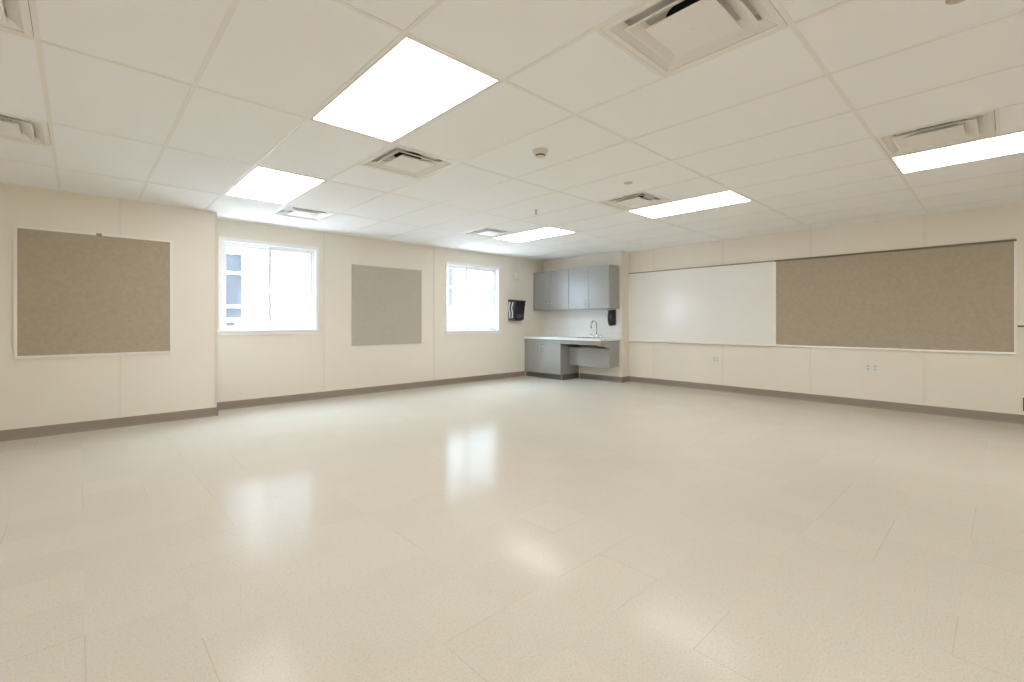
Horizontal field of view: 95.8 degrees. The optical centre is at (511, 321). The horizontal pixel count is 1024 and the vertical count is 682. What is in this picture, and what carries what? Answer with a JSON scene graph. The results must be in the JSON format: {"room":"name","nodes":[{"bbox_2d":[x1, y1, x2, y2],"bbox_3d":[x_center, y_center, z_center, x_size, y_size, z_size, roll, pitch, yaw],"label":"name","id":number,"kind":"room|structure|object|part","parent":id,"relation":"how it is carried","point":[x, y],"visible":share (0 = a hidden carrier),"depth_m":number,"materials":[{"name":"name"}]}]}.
{"room":"classroom","nodes":[
{"label":"classroom","id":0,"kind":"room"},
{"bbox_2d":[0,182,216,430],"bbox_3d":[-5.499,-0.168,4.049,4.903,2.585,0.513,0,0,-43],"label":"wall","id":1,"kind":"structure","parent":0,"point":[34,392],"depth_m":4.92,"materials":[{"name":"beige paint"}]},
{"bbox_2d":[13,225,172,358],"bbox_3d":[-4.282,-0.283,4.807,1.228,1.272,0.050,0,0,-43],"label":"tackboard","id":2,"kind":"object","parent":1,"relation":"attached to","point":[76,293],"visible":1,"depth_m":4.75,"materials":[{"name":"beige fabric"}]},
{"bbox_2d":[0,407,217,441],"bbox_3d":[-5.279,1.074,3.897,4.816,0.102,0.016,0,0,-43],"label":"baseboard","id":3,"kind":"structure","parent":1,"relation":"attached to","point":[58,429],"depth_m":4.83,"materials":[{"name":"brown rubber"}]},
{"bbox_2d":[217,218,542,401],"bbox_3d":[-1.589,-0.168,7.961,6.760,2.585,0.143,0,0,-43],"label":"wall","id":4,"kind":"structure","parent":0,"point":[270,365],"depth_m":7.10,"materials":[{"name":"beige paint"}]},
{"bbox_2d":[217,236,320,334],"bbox_3d":[-3.298,-0.455,6.330,1.281,1.255,0.159,0,0,-43],"label":"window","id":5,"kind":"structure","parent":4,"relation":"in","point":[313,327],"depth_m":6.33,"materials":[{"name":"white"}]},
{"bbox_3d":[-3.543,-0.464,6.188,0.563,1.105,0.028,0,0,-43],"label":"sash","id":6,"kind":"part","parent":5,"relation":"part of","materials":[{"name":"white plastic"}]},
{"bbox_3d":[-3.256,0.141,6.286,1.281,0.064,0.038,0,0,-43],"label":"sill","id":7,"kind":"part","parent":5,"relation":"part of","materials":[{"name":"white"}]},
{"bbox_3d":[-3.125,-0.464,6.534,0.586,1.105,0.028,0,0,-43],"label":"sash","id":8,"kind":"part","parent":5,"relation":"part of","materials":[{"name":"glass"}]},
{"bbox_2d":[217,371,524,410],"bbox_3d":[-1.755,1.074,7.701,5.560,0.102,0.016,0,0,-43],"label":"baseboard","id":9,"kind":"structure","parent":4,"relation":"attached to","point":[236,404],"depth_m":7.07,"materials":[{"name":"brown rubber"}]},
{"bbox_2d":[351,264,421,345],"bbox_3d":[-1.994,-0.256,7.471,1.234,1.244,0.022,0,0,-43],"label":"tackboard","id":10,"kind":"object","parent":4,"relation":"attached to","point":[386,302],"visible":1,"depth_m":7.42,"materials":[{"name":"grey fabric"}]},
{"bbox_2d":[444,261,500,334],"bbox_3d":[-0.751,-0.424,8.713,1.326,1.305,0.159,0,0,-43],"label":"window","id":11,"kind":"structure","parent":4,"relation":"in","point":[453,265],"depth_m":8.69,"materials":[{"name":"white"}]},
{"bbox_3d":[-1.045,-0.433,8.525,0.476,1.155,0.028,0,0,-43],"label":"sash","id":12,"kind":"part","parent":11,"relation":"part of","materials":[{"name":"white glass"}]},
{"bbox_3d":[-0.710,0.196,8.669,1.326,0.064,0.038,0,0,-43],"label":"sill","id":13,"kind":"part","parent":11,"relation":"part of","materials":[{"name":"white"}]},
{"bbox_3d":[-0.610,-0.433,8.887,0.718,1.155,0.028,0,0,-43],"label":"sash","id":14,"kind":"part","parent":11,"relation":"part of","materials":[{"name":"white glass"}]},
{"bbox_2d":[508,299,525,320],"bbox_3d":[0.098,-0.235,9.282,0.279,0.424,0.240,0,0,-43],"label":"paper towel dispenser","id":15,"kind":"object","parent":4,"relation":"attached to","point":[516,308],"visible":1,"depth_m":9.21,"materials":[{"name":"black plastic"}]},
{"bbox_2d":[0,376,1023,681],"bbox_3d":[0.704,1.175,2.145,11.360,0.100,11.770,0,0,-43],"label":"floor","id":16,"kind":"structure","parent":0,"point":[522,528],"depth_m":2.40,"materials":[{"name":"tile"}]},
{"bbox_2d":[525,338,578,379],"bbox_3d":[0.788,0.736,9.414,0.589,0.778,0.986,0,0,-43],"label":"base cabinet","id":17,"kind":"object","parent":16,"relation":"on","point":[544,358],"visible":0.98,"depth_m":9.14,"materials":[{"name":"grey laminate"}]},
{"bbox_3d":[0.452,0.721,9.402,0.019,0.602,0.470,0,0,-43],"label":"door","id":18,"kind":"part","parent":17,"relation":"part of","materials":[{"name":"grey laminate"}]},
{"bbox_3d":[0.602,0.382,9.243,0.019,0.070,0.981,0,0,-43],"label":"rail","id":19,"kind":"part","parent":17,"relation":"part of","materials":[{"name":"grey laminate"}]},
{"bbox_3d":[0.775,0.721,9.057,0.019,0.602,0.470,0,0,-43],"label":"door","id":20,"kind":"part","parent":17,"relation":"part of","materials":[{"name":"grey laminate"}]},
{"bbox_2d":[523,336,619,340],"bbox_3d":[1.113,0.324,9.064,0.601,0.042,1.939,0,0,-43],"label":"countertop","id":21,"kind":"structure","parent":17,"relation":"on","point":[526,337],"depth_m":8.73,"materials":[{"name":"white laminate"}]},
{"bbox_2d":[590,320,602,337],"bbox_3d":[1.562,0.137,8.803,0.211,0.332,0.250,0,0,-43],"label":"faucet","id":22,"kind":"object","parent":21,"relation":"on","point":[593,320],"visible":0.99,"depth_m":8.81,"materials":[{"name":"silver metal"}]},
{"bbox_3d":[1.562,0.130,8.802,0.209,0.318,0.048,0,0,-43],"label":"spout","id":23,"kind":"part","parent":22,"relation":"part of","materials":[{"name":"silver metal"}]},
{"bbox_2d":[0,0,1023,260],"bbox_3d":[0.704,-1.409,2.145,11.360,0.201,11.770,0,0,-43],"label":"ceiling","id":24,"kind":"structure","parent":0,"point":[174,103],"depth_m":2.90,"materials":[{"name":"tile"}]},
{"bbox_2d":[0,0,33,37],"bbox_3d":[-2.226,-1.370,1.726,0.584,0.140,0.584,0,0,-43],"label":"ceiling vent","id":25,"kind":"object","parent":24,"relation":"in","point":[15,17],"visible":1,"depth_m":2.01,"materials":[{"name":"white metal"}]},
{"bbox_2d":[0,113,50,146],"bbox_3d":[-3.475,-1.370,3.062,0.584,0.140,0.584,0,0,-43],"label":"ceiling vent","id":26,"kind":"object","parent":24,"relation":"in","point":[15,128],"visible":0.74,"depth_m":3.18,"materials":[{"name":"white metal"}]},
{"bbox_3d":[-3.475,-1.315,3.062,0.303,0.032,0.303,0,0,-43],"label":"plate","id":27,"kind":"part","parent":26,"relation":"part of","materials":[{"name":"beige metal"}]},
{"bbox_2d":[224,166,324,203],"bbox_3d":[-2.348,-1.338,4.534,0.584,0.054,1.193,0,0,-43],"label":"ceiling light","id":28,"kind":"object","parent":24,"relation":"attached to","point":[263,184],"visible":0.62,"depth_m":4.46,"materials":[{"name":"white plastic"}]},
{"bbox_2d":[271,205,336,220],"bbox_3d":[-2.528,-1.370,5.618,0.584,0.140,0.584,0,0,-43],"label":"ceiling vent","id":29,"kind":"object","parent":24,"relation":"in","point":[289,211],"visible":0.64,"depth_m":5.62,"materials":[{"name":"white metal"}]},
{"bbox_3d":[-2.528,-1.315,5.618,0.303,0.032,0.303,0,0,-43],"label":"plate","id":30,"kind":"part","parent":29,"relation":"part of","materials":[{"name":"white metal"}]},
{"bbox_2d":[311,35,499,142],"bbox_3d":[-0.682,-1.338,2.753,0.584,0.054,1.193,0,0,-43],"label":"ceiling light","id":31,"kind":"object","parent":24,"relation":"attached to","point":[414,83],"visible":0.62,"depth_m":2.64,"materials":[{"name":"white plastic"}]},
{"bbox_2d":[359,145,456,178],"bbox_3d":[-0.862,-1.370,3.838,0.584,0.140,0.584,0,0,-43],"label":"ceiling vent","id":32,"kind":"object","parent":24,"relation":"in","point":[394,159],"visible":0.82,"depth_m":3.86,"materials":[{"name":"white metal"}]},
{"bbox_3d":[-0.862,-1.315,3.838,0.303,0.032,0.303,0,0,-43],"label":"plate","id":33,"kind":"part","parent":32,"relation":"part of","materials":[{"name":"beige metal"}]},
{"bbox_2d":[463,227,514,237],"bbox_3d":[-0.331,-1.370,6.839,0.584,0.140,0.584,0,0,-43],"label":"ceiling vent","id":34,"kind":"object","parent":24,"relation":"in","point":[484,232],"visible":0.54,"depth_m":6.83,"materials":[{"name":"white metal"}]},
{"bbox_3d":[-0.331,-1.315,6.839,0.303,0.032,0.303,0,0,-43],"label":"plate","id":35,"kind":"part","parent":34,"relation":"part of","materials":[{"name":"white metal"}]},
{"bbox_2d":[494,227,575,242],"bbox_3d":[0.323,-1.338,7.033,0.584,0.054,1.193,0,0,-43],"label":"ceiling light","id":36,"kind":"object","parent":24,"relation":"attached to","point":[547,232],"visible":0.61,"depth_m":6.97,"materials":[{"name":"white plastic"}]},
{"bbox_2d":[532,148,548,157],"bbox_3d":[0.219,-1.288,3.549,0.124,0.053,0.124,0,0,-43],"label":"smoke detector","id":37,"kind":"object","parent":24,"relation":"attached to","point":[538,152],"visible":1,"depth_m":3.52,"materials":[{"name":"beige plastic"}]},
{"bbox_2d":[597,191,671,210],"bbox_3d":[1.335,-1.370,5.059,0.584,0.140,0.584,0,0,-43],"label":"ceiling vent","id":38,"kind":"object","parent":24,"relation":"in","point":[642,199],"visible":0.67,"depth_m":5.08,"materials":[{"name":"white metal"}]},
{"bbox_3d":[1.335,-1.315,5.059,0.303,0.032,0.303,0,0,-43],"label":"plate","id":39,"kind":"part","parent":38,"relation":"part of","materials":[{"name":"white metal"}]},
{"bbox_2d":[628,190,751,218],"bbox_3d":[1.989,-1.338,5.253,0.584,0.054,1.193,0,0,-43],"label":"ceiling light","id":40,"kind":"object","parent":24,"relation":"attached to","point":[725,198],"visible":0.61,"depth_m":5.20,"materials":[{"name":"white plastic"}]},
{"bbox_2d":[600,0,786,75],"bbox_3d":[0.804,-1.370,2.057,0.584,0.140,0.584,0,0,-43],"label":"ceiling vent","id":41,"kind":"object","parent":24,"relation":"in","point":[671,36],"visible":0.99,"depth_m":2.08,"materials":[{"name":"white metal"}]},
{"bbox_3d":[0.804,-1.315,2.057,0.303,0.032,0.303,0,0,-43],"label":"plate","id":42,"kind":"part","parent":41,"relation":"part of","materials":[{"name":"white metal"}]},
{"bbox_2d":[876,110,995,156],"bbox_3d":[3.001,-1.370,3.278,0.584,0.140,0.584,0,0,-43],"label":"ceiling vent","id":43,"kind":"object","parent":24,"relation":"in","point":[982,125],"visible":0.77,"depth_m":3.26,"materials":[{"name":"white metal"}]},
{"bbox_3d":[3.001,-1.315,3.278,0.303,0.032,0.303,0,0,-43],"label":"plate","id":44,"kind":"part","parent":43,"relation":"part of","materials":[{"name":"white metal"}]},
{"bbox_2d":[945,0,964,4],"bbox_3d":[1.810,-1.312,1.872,0.104,0.006,0.104,0,0,-43],"label":"sprinkler","id":45,"kind":"object","parent":24,"relation":"attached to","point":[948,2],"visible":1,"depth_m":1.89,"materials":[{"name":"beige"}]},
{"bbox_2d":[891,129,1023,173],"bbox_3d":[3.655,-1.338,3.472,0.584,0.054,1.193,0,0,-43],"label":"ceiling light","id":46,"kind":"object","parent":24,"relation":"attached to","point":[1009,144],"visible":0.76,"depth_m":3.61,"materials":[{"name":"white plastic"}]},
{"bbox_2d":[543,251,628,377],"bbox_3d":[1.442,-0.092,9.348,0.240,2.435,1.980,0,0,-43],"label":"wall","id":47,"kind":"structure","parent":0,"point":[619,258],"depth_m":8.69,"materials":[{"name":"beige paint"}]},
{"bbox_2d":[533,269,575,309],"bbox_3d":[0.881,-0.639,9.509,0.346,0.792,0.970,0,0,-43],"label":"upper cabinet","id":48,"kind":"object","parent":47,"relation":"attached to","point":[550,288],"visible":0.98,"depth_m":9.39,"materials":[{"name":"grey laminate"}]},
{"bbox_3d":[0.638,-0.639,9.577,0.019,0.786,0.464,0,0,-43],"label":"door","id":49,"kind":"part","parent":48,"relation":"part of","materials":[{"name":"grey laminate"}]},
{"bbox_3d":[0.957,-0.639,9.236,0.019,0.786,0.464,0,0,-43],"label":"door","id":50,"kind":"part","parent":48,"relation":"part of","materials":[{"name":"grey laminate"}]},
{"bbox_2d":[543,309,620,337],"bbox_3d":[1.340,0.030,9.264,0.018,0.544,1.958,0,0,-43],"label":"backsplash","id":51,"kind":"structure","parent":47,"relation":"attached to","point":[571,323],"depth_m":9.24,"materials":[{"name":"white"}]},
{"bbox_2d":[607,310,615,325],"bbox_3d":[1.860,-0.072,8.636,0.104,0.298,0.120,0,0,-43],"label":"soap dispenser","id":52,"kind":"object","parent":51,"relation":"attached to","point":[611,313],"visible":1,"depth_m":8.60,"materials":[{"name":"black plastic"}]},
{"bbox_2d":[561,340,618,367],"bbox_3d":[1.457,0.596,8.722,0.557,0.498,0.941,0,0,-43],"label":"sink cabinet","id":53,"kind":"object","parent":47,"relation":"attached to","point":[591,357],"visible":1,"depth_m":8.56,"materials":[{"name":"grey laminate"}]},
{"bbox_3d":[1.440,0.668,8.720,0.019,0.347,0.921,0,0,-43],"label":"access panel","id":54,"kind":"part","parent":53,"relation":"part of","materials":[{"name":"grey laminate"}]},
{"bbox_3d":[1.779,0.597,8.392,0.538,0.496,0.019,0,0,-43],"label":"panel","id":55,"kind":"part","parent":53,"relation":"part of","materials":[{"name":"grey laminate"}]},
{"bbox_2d":[569,265,618,309],"bbox_3d":[1.538,-0.639,8.807,0.346,0.792,0.949,0,0,-43],"label":"upper cabinet","id":56,"kind":"object","parent":47,"relation":"attached to","point":[594,287],"visible":1,"depth_m":8.61,"materials":[{"name":"grey laminate"}]},
{"bbox_3d":[1.280,-0.639,8.890,0.019,0.786,0.471,0,0,-43],"label":"door","id":57,"kind":"part","parent":56,"relation":"part of","materials":[{"name":"grey laminate"}]},
{"bbox_3d":[1.604,-0.639,8.544,0.019,0.786,0.471,0,0,-43],"label":"door","id":58,"kind":"part","parent":56,"relation":"part of","materials":[{"name":"grey laminate"}]},
{"bbox_2d":[580,373,622,382],"bbox_3d":[1.696,1.074,8.889,0.016,0.102,0.996,0,0,-43],"label":"baseboard","id":59,"kind":"structure","parent":47,"relation":"attached to","point":[582,375],"depth_m":8.87,"materials":[{"name":"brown rubber"}]},
{"bbox_2d":[621,376,628,382],"bbox_3d":[2.118,1.074,8.614,0.256,0.102,0.016,0,0,-43],"label":"baseboard","id":60,"kind":"structure","parent":47,"relation":"attached to","point":[625,379],"depth_m":8.61,"materials":[{"name":"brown rubber"}]},
{"bbox_2d":[629,202,1023,414],"bbox_3d":[4.814,-0.168,5.991,0.103,2.585,11.770,0,0,-43],"label":"wall","id":61,"kind":"structure","parent":0,"point":[970,381],"depth_m":6.18,"materials":[{"name":"beige paint"}]},
{"bbox_2d":[628,260,773,345],"bbox_3d":[3.033,-0.272,7.778,0.062,1.281,2.506,0,0,-43],"label":"whiteboard","id":62,"kind":"object","parent":61,"relation":"attached to","point":[729,304],"visible":1,"depth_m":7.62,"materials":[{"name":"white ceramic"}]},
{"bbox_2d":[628,340,773,345],"bbox_3d":[3.031,0.357,7.777,0.058,0.024,2.506,0,0,-43],"label":"marker tray","id":63,"kind":"object","parent":62,"relation":"on","point":[748,343],"depth_m":7.51,"materials":[{"name":"silver metal"}]},
{"bbox_3d":[3.046,-0.903,7.790,0.024,0.017,2.506,0,0,-43],"label":"map rail","id":64,"kind":"part","parent":62,"relation":"part of","materials":[{"name":"silver metal"}]},
{"bbox_2d":[713,355,718,362],"bbox_3d":[3.313,0.610,7.517,0.009,0.130,0.100,0,0,-43],"label":"power outlet","id":65,"kind":"object","parent":61,"relation":"attached to","point":[715,357],"visible":1,"depth_m":7.51,"materials":[{"name":"white plastic"}]},
{"bbox_2d":[629,376,1023,424],"bbox_3d":[5.463,1.074,5.215,0.016,0.102,9.550,0,0,-43],"label":"baseboard","id":66,"kind":"structure","parent":61,"relation":"attached to","point":[933,410],"depth_m":6.19,"materials":[{"name":"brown rubber"}]},
{"bbox_2d":[865,362,878,373],"bbox_3d":[4.697,0.600,6.039,0.009,0.150,0.145,0,0,-43],"label":"power outlet","id":67,"kind":"object","parent":61,"relation":"attached to","point":[870,367],"visible":1,"depth_m":6.03,"materials":[{"name":"white plastic"}]},
{"bbox_2d":[774,239,1016,354],"bbox_3d":[4.733,-0.273,5.986,0.028,1.279,2.430,0,0,-43],"label":"tackboard","id":68,"kind":"object","parent":61,"relation":"attached to","point":[955,298],"visible":1,"depth_m":5.80,"materials":[{"name":"beige fabric"}]},
{"bbox_3d":[4.734,-0.899,5.987,0.024,0.025,2.430,0,0,-43],"label":"map rail","id":69,"kind":"part","parent":68,"relation":"part of","materials":[{"name":"brown metal"}]},
{"bbox_2d":[1018,322,1023,326],"bbox_3d":[5.909,0.030,4.728,0.030,0.056,1.000,0,0,-43],"label":"wall rail","id":70,"kind":"object","parent":61,"relation":"attached to","point":[1020,324],"visible":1,"depth_m":5.07,"materials":[{"name":"silver metal"}]},
{"label":"outside","id":71,"kind":"structure","parent":0,"visible":0},
{"bbox_3d":[-3.416,1.500,3.651,80.000,0.150,70.000,0,0,-43],"label":"ground","id":72,"kind":"structure","parent":71,"visible":0},
{"bbox_2d":[226,247,492,327],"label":"window","id":73,"kind":"structure","parent":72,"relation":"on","point":[246,269],"depth_m":12.19,"materials":[{"name":"glass"}]},
{"bbox_3d":[-6.943,0.065,11.283,0.320,0.140,0.025,0,0,-43],"label":"facade pane","id":74,"kind":"part","parent":73,"relation":"part of","materials":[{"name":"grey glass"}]},
{"bbox_3d":[-6.855,-0.875,11.365,0.400,1.580,0.025,0,0,-43],"label":"facade pane","id":75,"kind":"part","parent":73,"relation":"part of","materials":[{"name":"grey glass"}]},
{"bbox_3d":[-2.131,-1.250,15.786,0.240,1.430,0.025,0,0,-43],"label":"facade pane","id":76,"kind":"part","parent":73,"relation":"part of","materials":[{"name":"grey glass"}]}
]}

